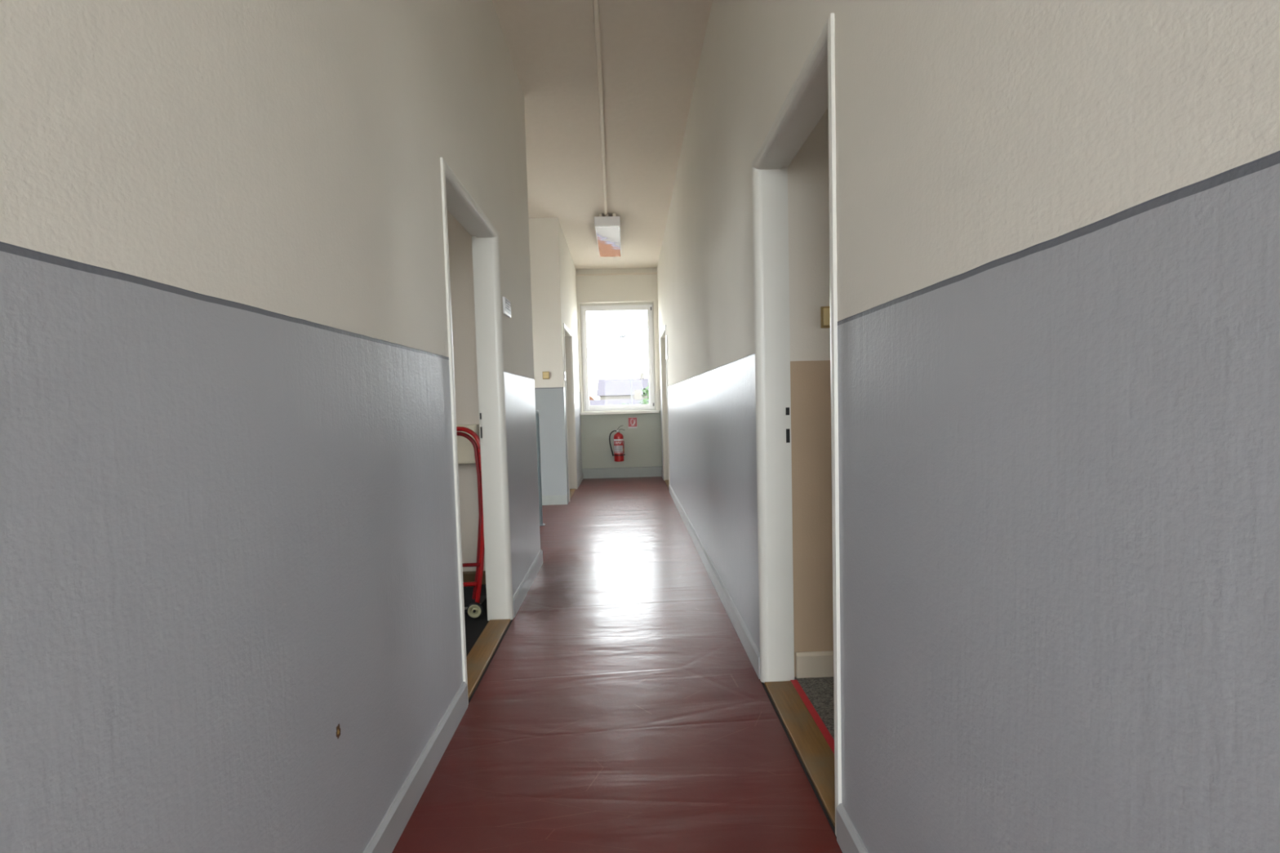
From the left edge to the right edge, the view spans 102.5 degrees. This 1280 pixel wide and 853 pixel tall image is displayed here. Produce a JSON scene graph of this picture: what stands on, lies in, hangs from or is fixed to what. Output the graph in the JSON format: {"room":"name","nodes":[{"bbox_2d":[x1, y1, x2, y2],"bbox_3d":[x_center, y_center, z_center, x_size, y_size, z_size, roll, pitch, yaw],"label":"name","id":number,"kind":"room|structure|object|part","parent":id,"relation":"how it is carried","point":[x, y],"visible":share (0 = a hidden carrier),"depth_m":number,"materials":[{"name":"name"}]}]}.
{"room":"building corridor","nodes":[
{"label":"building corridor","id":0,"kind":"room"},
{"bbox_2d":[0,0,540,852],"bbox_3d":[-0.781,-0.666,1.861,0.120,3.500,3.620,-2,3,-1],"label":"wall","id":1,"kind":"structure","parent":0,"point":[229,592],"depth_m":0.86,"materials":[{"name":"paint"}]},
{"bbox_2d":[363,681,467,852],"bbox_3d":[-0.645,1.070,1.053,0.014,0.100,1.840,-2,3,-1],"label":"baseboard","id":2,"kind":"structure","parent":1,"relation":"attached to","point":[387,835],"depth_m":1.51,"materials":[{"name":"paint"}]},
{"bbox_2d":[440,157,513,705],"bbox_3d":[-0.770,0.040,2.335,0.136,2.086,0.821,-2,3,-1],"label":"door frame","id":3,"kind":"structure","parent":1,"relation":"in","point":[455,197],"depth_m":2.68,"materials":[{"name":"white wood"}]},
{"bbox_3d":[-0.846,0.002,2.714,0.004,0.180,0.004,-2,3,-1],"label":"strike plate","id":4,"kind":"part","parent":3,"relation":"part of","materials":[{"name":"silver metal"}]},
{"bbox_2d":[502,296,511,317],"bbox_3d":[-0.741,-0.664,2.864,0.012,0.090,0.150,-2,3,-1],"label":"door sign","id":5,"kind":"object","parent":1,"relation":"attached to","point":[506,303],"visible":1,"depth_m":2.83,"materials":[{"name":"white plastic"}]},
{"bbox_3d":[-0.736,-0.670,2.864,0.002,0.070,0.142,-2,3,-1],"label":"plate","id":6,"kind":"part","parent":5,"relation":"part of","materials":[{"name":"white plastic"}]},
{"bbox_2d":[512,549,542,617],"bbox_3d":[-0.704,0.969,3.270,0.014,0.100,0.960,-2,3,-1],"label":"baseboard","id":7,"kind":"structure","parent":1,"relation":"attached to","point":[524,587],"depth_m":3.15,"materials":[{"name":"paint"}]},
{"bbox_2d":[446,208,485,571],"bbox_3d":[-2.096,-0.704,3.437,2.425,3.500,0.400,-2,3,-1],"label":"wall","id":8,"kind":"structure","parent":0,"point":[460,241],"depth_m":3.28,"materials":[{"name":"paint"}]},
{"bbox_2d":[456,424,479,463],"bbox_3d":[-1.234,0.114,3.230,0.450,0.240,0.133,-2,3,-1],"label":"wall box","id":9,"kind":"object","parent":8,"relation":"attached to","point":[465,451],"visible":0.11,"depth_m":3.18,"materials":[{"name":"beige metal"}]},
{"bbox_2d":[462,570,485,584],"bbox_3d":[-2.044,1.011,3.309,2.425,0.085,0.014,-2,3,-1],"label":"baseboard","id":10,"kind":"structure","parent":8,"relation":"attached to","point":[468,576],"depth_m":3.33,"materials":[{"name":"brown wood"}]},
{"bbox_2d":[528,217,568,504],"bbox_3d":[-2.093,0.482,5.935,2.490,6.100,0.120,-2,3,-1],"label":"wall","id":11,"kind":"structure","parent":0,"point":[544,233],"depth_m":5.84,"materials":[{"name":"paint"}]},
{"bbox_2d":[542,371,549,378],"bbox_3d":[-1.070,-0.583,5.842,0.078,0.085,0.022,-2,3,-1],"label":"light switch","id":12,"kind":"object","parent":11,"relation":"attached to","point":[545,374],"visible":1,"depth_m":5.83,"materials":[{"name":"plastic"}]},
{"bbox_2d":[542,494,567,505],"bbox_3d":[-1.007,0.849,5.916,0.340,0.110,0.008,-2,3,-1],"label":"baseboard","id":13,"kind":"structure","parent":11,"relation":"attached to","point":[546,500],"depth_m":5.91,"materials":[{"name":"paint"}]},
{"bbox_2d":[559,222,582,496],"bbox_3d":[-0.975,-0.902,7.068,0.120,3.500,2.210,-2,3,-1],"label":"wall","id":14,"kind":"structure","parent":0,"point":[569,300],"depth_m":7.12,"materials":[{"name":"paint"}]},
{"bbox_2d":[563,323,577,502],"bbox_3d":[-0.942,-0.166,6.496,0.146,2.120,0.921,-2,3,-1],"label":"door","id":15,"kind":"structure","parent":14,"relation":"in","point":[567,335],"depth_m":6.91,"materials":[{"name":"white wood"}]},
{"bbox_2d":[577,472,583,488],"bbox_3d":[-0.871,0.779,7.463,0.014,0.100,0.920,-2,3,-1],"label":"baseboard","id":16,"kind":"structure","parent":14,"relation":"attached to","point":[580,478],"depth_m":7.37,"materials":[{"name":"paint"}]},
{"bbox_2d":[579,306,584,411],"bbox_3d":[-0.903,-1.051,8.010,0.020,1.625,0.079,-2,3,-1],"label":"trim","id":17,"kind":"structure","parent":14,"relation":"attached to","point":[580,306],"depth_m":7.97,"materials":[{"name":"white paint"}]},
{"bbox_2d":[588,375,595,399],"bbox_3d":[-6.974,-0.101,55.888,4.700,10.700,8.800,-2,3,-1],"label":"house","id":18,"kind":"structure","parent":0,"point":[590,397],"depth_m":55.44,"materials":[{"name":"ceramic"}]},
{"bbox_2d":[492,0,712,269],"bbox_3d":[-0.025,-2.403,2.258,7.200,0.508,11.730,-2,3,-1],"label":"ceiling","id":19,"kind":"structure","parent":0,"point":[651,50],"depth_m":3.75,"materials":[{"name":"paint"}]},
{"bbox_2d":[592,0,607,215],"bbox_3d":[-0.175,-2.181,1.248,0.040,0.079,8.902,-2,3,-2],"label":"cable trunking","id":20,"kind":"object","parent":19,"relation":"attached to","point":[596,12],"visible":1,"depth_m":3.50,"materials":[{"name":"plastic"}]},
{"bbox_2d":[594,213,621,257],"bbox_3d":[-0.375,-2.287,6.184,0.283,0.199,1.020,-2,3,-1],"label":"ceiling light","id":21,"kind":"object","parent":19,"relation":"attached to","point":[607,228],"visible":1,"depth_m":5.95,"materials":[{"name":"white plastic"}]},
{"bbox_2d":[391,476,842,852],"bbox_3d":[-0.425,1.159,2.260,5.600,0.200,11.430,-2,3,-1],"label":"floor","id":22,"kind":"structure","parent":0,"point":[622,707],"depth_m":1.85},
{"bbox_2d":[456,426,486,618],"bbox_3d":[-1.119,0.523,2.894,0.569,1.047,0.288,-2,3,-1],"label":"hand truck","id":23,"kind":"object","parent":22,"relation":"on","point":[473,599],"visible":0.42,"depth_m":2.80,"materials":[{"name":"red metal"}]},
{"bbox_3d":[-1.109,0.955,2.944,0.400,0.140,0.228,-2,3,-1],"label":"toe plate","id":24,"kind":"part","parent":23,"relation":"part of","materials":[{"name":"black metal"}]},
{"bbox_2d":[535,409,545,526],"bbox_3d":[-2.115,0.428,4.885,2.376,1.106,0.089,-2,3,-1],"label":"stair railing","id":25,"kind":"object","parent":22,"relation":"on","point":[541,523],"visible":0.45,"depth_m":4.90,"materials":[{"name":"blue paint"}]},
{"bbox_2d":[575,267,662,468],"bbox_3d":[-0.322,-0.965,8.039,1.238,3.500,0.300,-2,3,-1],"label":"wall","id":26,"kind":"structure","parent":0,"point":[642,443],"depth_m":7.92,"materials":[{"name":"paint"}]},
{"bbox_2d":[575,272,657,275],"bbox_3d":[-0.355,-2.318,7.817,1.238,0.025,0.018,-2,3,-1],"label":"trim","id":27,"kind":"structure","parent":26,"relation":"attached to","point":[628,273],"depth_m":7.81,"materials":[{"name":"paint"}]},
{"bbox_2d":[579,302,653,306],"bbox_3d":[-0.364,-1.895,7.986,1.145,0.035,0.079,-2,3,-1],"label":"trim","id":28,"kind":"structure","parent":26,"relation":"attached to","point":[642,303],"depth_m":7.95,"materials":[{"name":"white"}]},
{"bbox_2d":[608,425,625,462],"bbox_3d":[-0.341,0.258,7.831,0.168,0.548,0.208,1,4,44],"label":"fire extinguisher","id":29,"kind":"object","parent":26,"relation":"attached to","point":[619,444],"visible":1,"depth_m":7.79,"materials":[{"name":"red metal"}]},
{"bbox_3d":[-0.328,0.336,7.787,0.130,0.095,0.038,-1,3,4],"label":"label panel","id":30,"kind":"part","parent":29,"relation":"part of","materials":[{"name":"paper"}]},
{"bbox_2d":[614,446,622,453],"bbox_3d":[-0.325,0.353,7.789,0.128,0.101,0.041,-2,3,-1],"label":"print","id":31,"kind":"object","parent":29,"relation":"on","point":[617,449],"depth_m":7.78,"materials":[{"name":"paper"}]},
{"bbox_2d":[581,304,654,411],"bbox_3d":[-0.340,-1.065,7.996,1.105,1.625,0.115,-2,3,-1],"label":"window","id":32,"kind":"structure","parent":26,"relation":"in","point":[637,307],"depth_m":7.97,"materials":[{"name":"white plastic"}]},
{"bbox_2d":[580,409,658,415],"bbox_3d":[-0.312,-0.217,7.938,1.206,0.045,0.170,-2,3,-1],"label":"window sill","id":33,"kind":"structure","parent":26,"relation":"attached to","point":[647,411],"depth_m":7.85,"materials":[{"name":"white stone"}]},
{"bbox_2d":[582,408,656,412],"bbox_3d":[-0.319,-0.235,8.062,1.145,0.040,0.079,-2,3,-1],"label":"trim","id":34,"kind":"structure","parent":26,"relation":"attached to","point":[652,409],"depth_m":8.02,"materials":[{"name":"white wood"}]},
{"bbox_2d":[582,466,662,479],"bbox_3d":[-0.273,0.713,7.951,1.238,0.155,0.030,-2,3,-1],"label":"baseboard","id":35,"kind":"structure","parent":26,"relation":"attached to","point":[655,471],"depth_m":7.94,"materials":[{"name":"paint"}]},
{"bbox_2d":[628,417,637,428],"bbox_3d":[-0.113,-0.057,7.930,0.136,0.166,0.012,-2,3,-1],"label":"fire extinguisher sign","id":36,"kind":"object","parent":26,"relation":"attached to","point":[632,420],"visible":1,"depth_m":7.93,"materials":[{"name":"plastic"}]},
{"bbox_2d":[652,304,656,408],"bbox_3d":[0.221,-1.082,8.038,0.020,1.625,0.079,-2,3,-1],"label":"trim","id":37,"kind":"structure","parent":26,"relation":"attached to","point":[652,304],"depth_m":8.00,"materials":[{"name":"white paint"}]},
{"bbox_2d":[787,108,833,677],"bbox_3d":[1.949,-0.754,2.173,2.752,3.500,0.195,-2,3,-1],"label":"wall","id":38,"kind":"structure","parent":0,"point":[808,202],"depth_m":2.07,"materials":[{"name":"paint"}]},
{"bbox_2d":[795,650,833,678],"bbox_3d":[2.008,0.945,2.147,2.732,0.105,0.014,-2,3,-1],"label":"baseboard","id":39,"kind":"structure","parent":38,"relation":"attached to","point":[809,664],"depth_m":2.11,"materials":[{"name":"beige paint"}]},
{"bbox_2d":[820,306,830,328],"bbox_3d":[0.765,-0.437,2.048,0.085,0.085,0.020,-2,3,-1],"label":"light switch","id":40,"kind":"object","parent":38,"relation":"attached to","point":[824,310],"visible":0.44,"depth_m":2.04,"materials":[{"name":"plastic"}]},
{"bbox_2d":[657,0,1279,852],"bbox_3d":[0.461,-0.806,4.146,0.120,3.500,8.130,-2,3,-1],"label":"wall","id":41,"kind":"structure","parent":0,"point":[1058,221],"depth_m":0.68,"materials":[{"name":"paint"}]},
{"bbox_2d":[660,324,670,488],"bbox_3d":[0.406,-0.237,7.020,0.146,2.140,0.981,-2,3,-1],"label":"door frame","id":42,"kind":"structure","parent":41,"relation":"in","point":[663,335],"depth_m":7.46,"materials":[{"name":"white wood"}]},
{"bbox_2d":[665,335,667,359],"bbox_3d":[0.332,-0.981,6.383,0.014,0.290,0.100,-2,3,-1],"label":"door sign","id":43,"kind":"object","parent":41,"relation":"attached to","point":[666,338],"visible":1,"depth_m":6.33,"materials":[{"name":"white plastic"}]},
{"bbox_2d":[668,484,759,679],"bbox_3d":[0.436,0.888,4.343,0.014,0.100,4.470,-2,3,-1],"label":"baseboard","id":44,"kind":"structure","parent":41,"relation":"attached to","point":[753,651],"depth_m":2.83,"materials":[{"name":"paint"}]},
{"bbox_2d":[751,13,841,838],"bbox_3d":[0.543,0.030,1.678,0.136,2.096,0.781,-2,3,-1],"label":"door frame","id":45,"kind":"structure","parent":41,"relation":"in","point":[812,92],"depth_m":2.00,"materials":[{"name":"white wood"}]},
{"bbox_2d":[835,803,868,852],"bbox_3d":[0.532,1.052,0.748,0.014,0.100,1.170,-2,3,-1],"label":"baseboard","id":46,"kind":"structure","parent":41,"relation":"attached to","point":[848,839],"depth_m":1.27,"materials":[{"name":"paint"}]},
{"bbox_3d":[1.963,1.141,1.361,2.872,0.190,1.790,-2,3,-1],"label":"floor","id":47,"kind":"structure","parent":0,"visible":0},
{"bbox_2d":[790,680,834,753],"bbox_3d":[0.635,1.056,1.729,0.027,0.016,0.723,-2,3,-1],"label":"carpet strip","id":48,"kind":"object","parent":47,"relation":"on","point":[828,737],"visible":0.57,"depth_m":1.85,"materials":[{"name":"red carpet"}]},
{"bbox_2d":[795,676,834,739],"bbox_3d":[2.030,1.039,1.302,2.736,0.014,1.678,-2,3,-1],"label":"carpet","id":49,"kind":"object","parent":47,"relation":"on","point":[819,691],"visible":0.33,"depth_m":1.98,"materials":[{"name":"grey carpet"}]},
{"label":"outside","id":50,"kind":"structure","parent":0,"visible":0},
{"bbox_3d":[-1.649,4.696,70.268,300.000,0.500,380.000,-2,3,-1],"label":"floor","id":51,"kind":"structure","parent":50,"visible":0},
{"bbox_2d":[589,389,649,405],"bbox_3d":[-1.386,1.155,46.080,10.300,8.800,4.800,-2,3,-1],"label":"house","id":52,"kind":"structure","parent":51,"relation":"on","point":[637,394],"depth_m":45.38,"materials":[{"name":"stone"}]},
{"bbox_2d":[596,372,648,399],"bbox_3d":[-0.897,-1.660,73.002,9.800,11.900,10.800,-2,3,-1],"label":"house","id":53,"kind":"structure","parent":51,"relation":"on","point":[609,388],"depth_m":69.78,"materials":[{"name":"stone"}]},
{"bbox_2d":[639,382,649,404],"bbox_3d":[0.885,1.440,36.147,2.664,9.038,2.592,-4,3,-41],"label":"tree","id":54,"kind":"object","parent":51,"relation":"on","point":[646,392],"visible":0.04,"depth_m":35.70,"materials":[{"name":"green plant"}]}
]}

